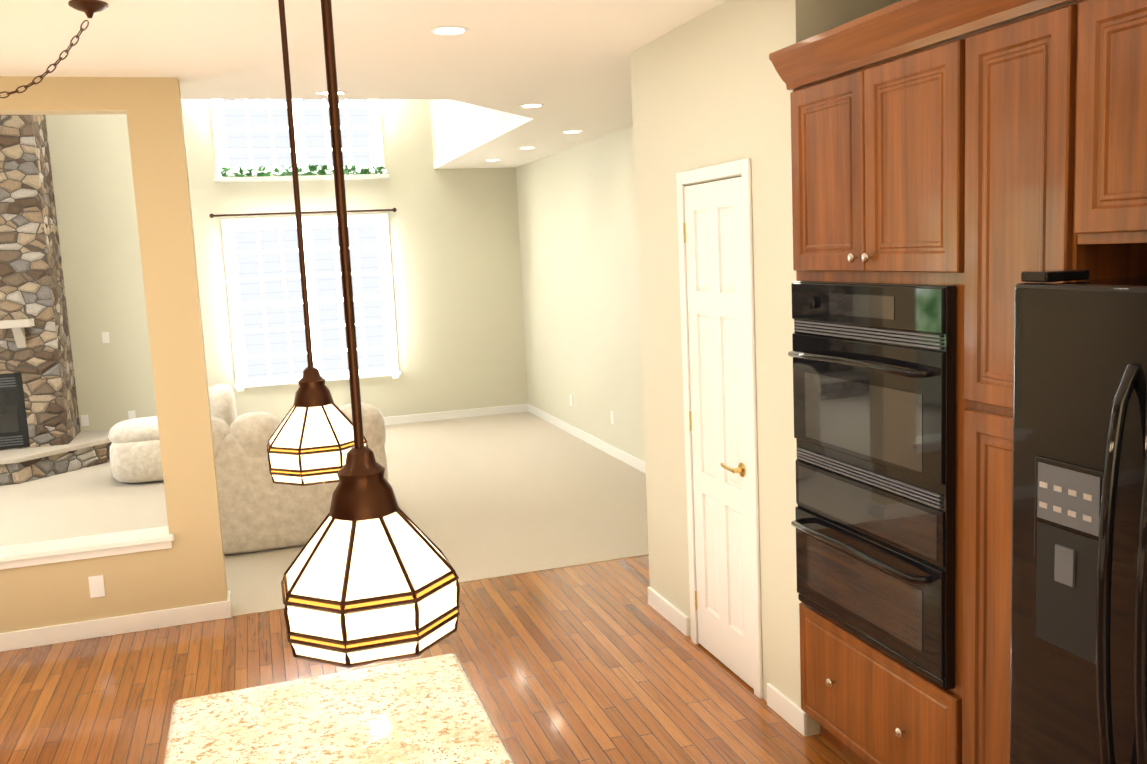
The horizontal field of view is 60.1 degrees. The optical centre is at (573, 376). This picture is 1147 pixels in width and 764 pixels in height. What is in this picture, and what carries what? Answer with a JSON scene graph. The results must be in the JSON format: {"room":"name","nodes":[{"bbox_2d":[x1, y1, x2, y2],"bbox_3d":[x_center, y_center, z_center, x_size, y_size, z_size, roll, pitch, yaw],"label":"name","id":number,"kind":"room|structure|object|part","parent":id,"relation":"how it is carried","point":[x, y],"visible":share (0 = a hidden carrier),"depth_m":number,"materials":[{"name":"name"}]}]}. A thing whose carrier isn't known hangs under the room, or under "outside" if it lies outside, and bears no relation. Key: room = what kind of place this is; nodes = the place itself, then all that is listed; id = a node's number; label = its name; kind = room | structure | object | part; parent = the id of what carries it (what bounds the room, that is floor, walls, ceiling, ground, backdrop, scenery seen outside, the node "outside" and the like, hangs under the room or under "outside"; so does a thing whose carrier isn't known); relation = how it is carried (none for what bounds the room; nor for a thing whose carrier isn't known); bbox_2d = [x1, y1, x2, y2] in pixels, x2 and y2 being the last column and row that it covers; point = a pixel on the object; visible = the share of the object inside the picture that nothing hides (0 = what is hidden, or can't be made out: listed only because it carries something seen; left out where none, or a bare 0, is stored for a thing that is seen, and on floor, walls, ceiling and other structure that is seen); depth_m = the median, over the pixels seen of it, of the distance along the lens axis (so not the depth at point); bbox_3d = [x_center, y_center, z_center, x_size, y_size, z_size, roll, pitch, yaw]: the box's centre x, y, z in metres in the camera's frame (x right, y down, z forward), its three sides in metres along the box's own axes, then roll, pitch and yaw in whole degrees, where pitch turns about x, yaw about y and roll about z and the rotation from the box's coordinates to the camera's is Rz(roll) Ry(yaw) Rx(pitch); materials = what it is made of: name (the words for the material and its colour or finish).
{"room":"kitchen","nodes":[
{"label":"kitchen","id":0,"kind":"room"},
{"bbox_2d":[0,411,648,616],"bbox_3d":[-2.561,1.018,8.211,6.900,0.104,5.850,-5,8,-18],"label":"floor carpet","id":1,"kind":"object","parent":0,"point":[489,496],"depth_m":7.72,"materials":[{"name":"beige carpet"}]},
{"bbox_2d":[0,115,111,485],"bbox_3d":[-5.555,-1.740,9.169,1.946,5.396,1.277,-5,8,-18],"label":"fireplace","id":2,"kind":"object","parent":1,"relation":"on","point":[42,435],"visible":0.85,"depth_m":9.36,"materials":[{"name":"stone"}]},
{"bbox_3d":[-5.626,0.355,9.300,0.730,0.400,0.006,-5,8,-18],"label":"glass","id":3,"kind":"part","parent":2,"relation":"part of","materials":[{"name":"black glass"}]},
{"bbox_2d":[108,384,236,482],"bbox_3d":[-3.658,0.508,9.114,1.090,0.770,0.885,-5,8,-18],"label":"armchair","id":4,"kind":"object","parent":1,"relation":"on","point":[135,453],"visible":0.42,"depth_m":8.67,"materials":[{"name":"fabric"}]},
{"bbox_2d":[211,402,387,554],"bbox_3d":[-2.029,0.641,6.965,1.360,0.910,1.024,-5,8,-18],"label":"sofa","id":5,"kind":"object","parent":1,"relation":"on","point":[260,510],"visible":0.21,"depth_m":6.46,"materials":[{"name":"fabric"}]},
{"bbox_2d":[0,0,725,168],"bbox_3d":[-1.390,-2.549,3.555,6.900,2.940,14.600,-5,8,-18],"label":"ceiling","id":6,"kind":"structure","parent":0,"point":[566,63],"depth_m":4.55,"materials":[{"name":"white paint"}]},
{"bbox_2d":[0,0,108,97],"bbox_3d":[-2.165,-0.666,3.616,1.017,1.295,0.536,-5,8,-18],"label":"chandelier","id":7,"kind":"object","parent":6,"relation":"hanging from","point":[89,8],"visible":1,"depth_m":3.53,"materials":[{"name":"brown metal"}]},
{"bbox_2d":[267,0,367,485],"bbox_3d":[-0.448,-0.479,1.550,0.158,1.293,0.157,-5,8,-18],"label":"pendant light","id":8,"kind":"object","parent":6,"relation":"hanging from","point":[311,441],"visible":0.94,"depth_m":1.57,"materials":[{"name":"white glass"}]},
{"bbox_3d":[-0.421,0.102,1.625,0.153,0.116,0.153,-5,8,-18],"label":"lamp shade","id":9,"kind":"part","parent":8,"relation":"part of","materials":[{"name":"white glass"}]},
{"bbox_2d":[316,90,346,94],"bbox_3d":[-1.384,-1.621,5.675,0.170,0.007,0.170,-5,8,-18],"label":"recessed light","id":10,"kind":"object","parent":6,"relation":"in","point":[325,92],"visible":0.5,"depth_m":5.66,"materials":[{"name":"white"}]},
{"bbox_2d":[281,0,459,667],"bbox_3d":[-0.218,-0.399,0.851,0.158,1.293,0.157,-5,8,-18],"label":"pendant light","id":11,"kind":"object","parent":6,"relation":"hanging from","point":[370,575],"visible":1,"depth_m":0.88,"materials":[{"name":"white glass"}]},
{"bbox_3d":[-0.191,0.182,0.926,0.153,0.116,0.153,-5,8,-18],"label":"lamp shade","id":12,"kind":"part","parent":11,"relation":"part of","materials":[{"name":"white glass"}]},
{"bbox_2d":[429,26,468,34],"bbox_3d":[-0.530,-1.472,4.226,0.170,0.007,0.170,-5,8,-18],"label":"recessed light","id":13,"kind":"object","parent":6,"relation":"in","point":[447,30],"visible":1,"depth_m":4.22,"materials":[{"name":"white"}]},
{"bbox_2d":[518,147,535,148],"bbox_3d":[-0.432,-2.129,9.255,0.170,0.007,0.170,-5,8,-18],"label":"recessed light","id":14,"kind":"object","parent":6,"relation":"in","point":[526,147],"visible":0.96,"depth_m":9.23,"materials":[{"name":"white"}]},
{"bbox_2d":[519,104,543,107],"bbox_3d":[-0.276,-1.786,6.550,0.170,0.007,0.170,-5,8,-18],"label":"recessed light","id":15,"kind":"object","parent":6,"relation":"in","point":[531,105],"visible":0.98,"depth_m":6.54,"materials":[{"name":"white"}]},
{"bbox_2d":[561,130,581,132],"bbox_3d":[-0.018,-2.002,8.124,0.170,0.007,0.170,-5,8,-18],"label":"recessed light","id":16,"kind":"object","parent":6,"relation":"in","point":[572,131],"visible":1,"depth_m":8.10,"materials":[{"name":"white"}]},
{"bbox_2d":[0,555,854,763],"bbox_3d":[-0.152,1.796,1.362,6.600,0.100,8.750,-5,8,-18],"label":"floor","id":17,"kind":"structure","parent":0,"point":[604,662],"depth_m":4.49,"materials":[{"name":"brown wood"}]},
{"bbox_2d":[163,653,513,763],"bbox_3d":[-0.297,1.266,1.556,0.660,0.915,1.860,-5,8,-18],"label":"kitchen island","id":18,"kind":"object","parent":17,"relation":"on","point":[429,710],"visible":1,"depth_m":2.12,"materials":[{"name":"beige stone"}]},
{"bbox_2d":[781,0,952,763],"bbox_3d":[1.242,0.153,3.295,0.630,2.532,0.895,-5,8,-18],"label":"tall cabinet","id":19,"kind":"object","parent":17,"relation":"on","point":[871,98],"depth_m":3.10,"materials":[{"name":"brown wood"}]},
{"bbox_2d":[788,280,955,689],"bbox_3d":[0.914,0.292,3.203,0.108,1.180,0.820,-5,8,-18],"label":"wall oven","id":20,"kind":"object","parent":19,"relation":"in","point":[874,387],"visible":1,"depth_m":3.09,"materials":[{"name":"black metal"}]},
{"bbox_2d":[949,0,1146,763],"bbox_3d":[1.439,0.221,2.694,0.630,2.532,0.378,-5,8,-18],"label":"tall cabinet","id":21,"kind":"object","parent":17,"relation":"on","point":[981,154],"depth_m":2.62,"materials":[{"name":"brown wood"}]},
{"bbox_2d":[1009,269,1146,763],"bbox_3d":[1.529,0.676,2.002,0.934,1.800,0.920,-5,8,-18],"label":"fridge","id":22,"kind":"object","parent":17,"relation":"on","point":[1078,675],"visible":1,"depth_m":2.08,"materials":[{"name":"black metal"}]},
{"bbox_3d":[1.045,0.392,2.108,0.008,0.396,0.166,-5,8,-18],"label":"dispenser panel","id":23,"kind":"part","parent":22,"relation":"part of","materials":[{"name":"grey plastic"}]},
{"bbox_2d":[0,0,901,735],"bbox_3d":[-1.329,-1.232,3.726,6.900,5.400,14.600,-5,8,-18],"label":"wall","id":24,"kind":"structure","parent":0,"point":[548,284],"depth_m":8.23,"materials":[{"name":"beige paint"}]},
{"bbox_2d":[81,415,88,425],"bbox_3d":[-5.054,0.456,10.259,0.070,0.114,0.007,-5,8,-18],"label":"electrical outlet","id":25,"kind":"object","parent":24,"relation":"attached to","point":[84,420],"visible":1,"depth_m":10.26,"materials":[{"name":"white plastic"}]},
{"bbox_2d":[0,526,173,569],"bbox_3d":[-2.782,0.916,5.100,1.375,0.075,0.225,-5,8,-18],"label":"trim","id":26,"kind":"structure","parent":24,"relation":"attached to","point":[76,548],"depth_m":5.12,"materials":[{"name":"white wood"}]},
{"bbox_2d":[88,575,104,597],"bbox_3d":[-2.473,1.090,5.145,0.070,0.114,0.007,-5,8,-18],"label":"outlet","id":27,"kind":"object","parent":24,"relation":"attached to","point":[96,586],"visible":1,"depth_m":5.14,"materials":[{"name":"white plastic"}]},
{"bbox_2d":[101,332,109,342],"bbox_3d":[-4.826,-0.399,10.234,0.070,0.114,0.012,-5,8,-18],"label":"light switch","id":28,"kind":"object","parent":24,"relation":"attached to","point":[105,337],"visible":1,"depth_m":10.23,"materials":[{"name":"white plastic"}]},
{"bbox_2d":[0,596,231,651],"bbox_3d":[-3.179,1.374,4.944,2.790,0.095,0.015,-5,8,-18],"label":"baseboard","id":29,"kind":"structure","parent":24,"relation":"attached to","point":[41,636],"depth_m":5.18,"materials":[{"name":"white wood"}]},
{"bbox_2d":[128,411,135,419],"bbox_3d":[-4.627,0.418,10.396,0.070,0.114,0.007,-5,8,-18],"label":"electrical outlet","id":30,"kind":"object","parent":24,"relation":"attached to","point":[131,415],"visible":0.83,"depth_m":10.39,"materials":[{"name":"white plastic"}]},
{"bbox_2d":[211,99,386,177],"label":"window","id":31,"kind":"structure","parent":24,"relation":"in","point":[219,132],"depth_m":10.63,"materials":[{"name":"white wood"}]},
{"bbox_2d":[214,174,389,182],"bbox_3d":[-2.882,-2.117,10.600,1.800,0.040,0.159,-5,8,-18],"label":"trim","id":32,"kind":"structure","parent":24,"relation":"attached to","point":[361,176],"depth_m":10.52,"materials":[{"name":"white wood"}]},
{"bbox_2d":[220,163,384,176],"bbox_3d":[-2.863,-2.185,10.559,1.729,0.162,0.123,-5,8,-18],"label":"garland","id":33,"kind":"object","parent":32,"relation":"on","point":[323,168],"visible":0.79,"depth_m":10.55,"materials":[{"name":"green plant"}]},
{"bbox_2d":[209,208,396,217],"bbox_3d":[-2.883,-1.757,10.670,1.948,0.048,0.101,-5,8,-18],"label":"curtain rod","id":34,"kind":"object","parent":24,"relation":"attached to","point":[211,215],"visible":1,"depth_m":10.60,"materials":[{"name":"brown metal"}]},
{"bbox_2d":[221,214,400,390],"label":"window","id":35,"kind":"structure","parent":24,"relation":"in","point":[230,227],"depth_m":10.85,"materials":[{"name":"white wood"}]},
{"bbox_2d":[383,404,527,424],"bbox_3d":[-2.803,0.570,11.010,4.790,0.095,0.015,-5,8,-18],"label":"baseboard","id":36,"kind":"structure","parent":24,"relation":"attached to","point":[413,418],"depth_m":11.46,"materials":[{"name":"white wood"}]},
{"bbox_2d":[570,394,572,405],"bbox_3d":[-0.023,0.244,10.095,0.007,0.114,0.070,-5,8,-18],"label":"electrical outlet","id":37,"kind":"object","parent":24,"relation":"attached to","point":[571,400],"visible":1,"depth_m":10.08,"materials":[{"name":"white plastic"}]},
{"bbox_2d":[528,404,645,473],"bbox_3d":[0.066,0.580,9.905,0.018,0.095,3.845,-5,8,-18],"label":"baseboard","id":38,"kind":"structure","parent":24,"relation":"attached to","point":[609,449],"depth_m":9.54,"materials":[{"name":"white wood"}]},
{"bbox_2d":[611,411,613,423],"bbox_3d":[0.350,0.373,8.962,0.007,0.114,0.070,-5,8,-18],"label":"electrical outlet","id":39,"kind":"object","parent":24,"relation":"attached to","point":[612,417],"visible":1,"depth_m":8.95,"materials":[{"name":"white plastic"}]},
{"bbox_2d":[647,587,688,635],"bbox_3d":[0.477,1.191,5.047,0.015,0.095,0.490,-5,8,-18],"label":"baseboard","id":40,"kind":"structure","parent":24,"relation":"attached to","point":[656,601],"depth_m":5.01,"materials":[{"name":"white wood"}]},
{"bbox_2d":[676,158,762,698],"bbox_3d":[0.608,0.214,4.300,0.054,2.210,0.680,-5,8,-18],"label":"door frame","id":41,"kind":"structure","parent":24,"relation":"in","point":[738,167],"depth_m":4.10,"materials":[{"name":"white wood"}]},
{"bbox_3d":[0.600,0.236,4.325,0.051,1.810,0.537,-5,8,-18],"label":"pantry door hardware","id":42,"kind":"part","parent":41,"relation":"part of","materials":[{"name":"white wood"}]},
{"bbox_2d":[684,177,762,688],"bbox_3d":[0.647,0.237,4.316,0.035,2.133,0.560,-5,8,-18],"label":"door leaf","id":43,"kind":"structure","parent":41,"relation":"attached to","point":[715,283],"depth_m":4.30,"materials":[{"name":"white wood"}]},
{"bbox_2d":[767,683,806,736],"bbox_3d":[0.843,1.318,3.932,0.015,0.095,0.290,-5,8,-18],"label":"baseboard","id":44,"kind":"structure","parent":24,"relation":"attached to","point":[790,712],"depth_m":3.91,"materials":[{"name":"white wood"}]},
{"bbox_2d":[1061,0,1146,251],"bbox_3d":[1.612,-0.620,1.920,0.630,0.682,1.006,-5,8,-18],"label":"upper cabinet","id":45,"kind":"object","parent":24,"relation":"attached to","point":[1104,74],"depth_m":2.23,"materials":[{"name":"brown wood"}]},
{"bbox_3d":[1.084,-0.938,2.384,0.100,0.122,2.288,-5,8,-18],"label":"crown","id":46,"kind":"part","parent":45,"relation":"part of","materials":[{"name":"brown wood"}]}
]}

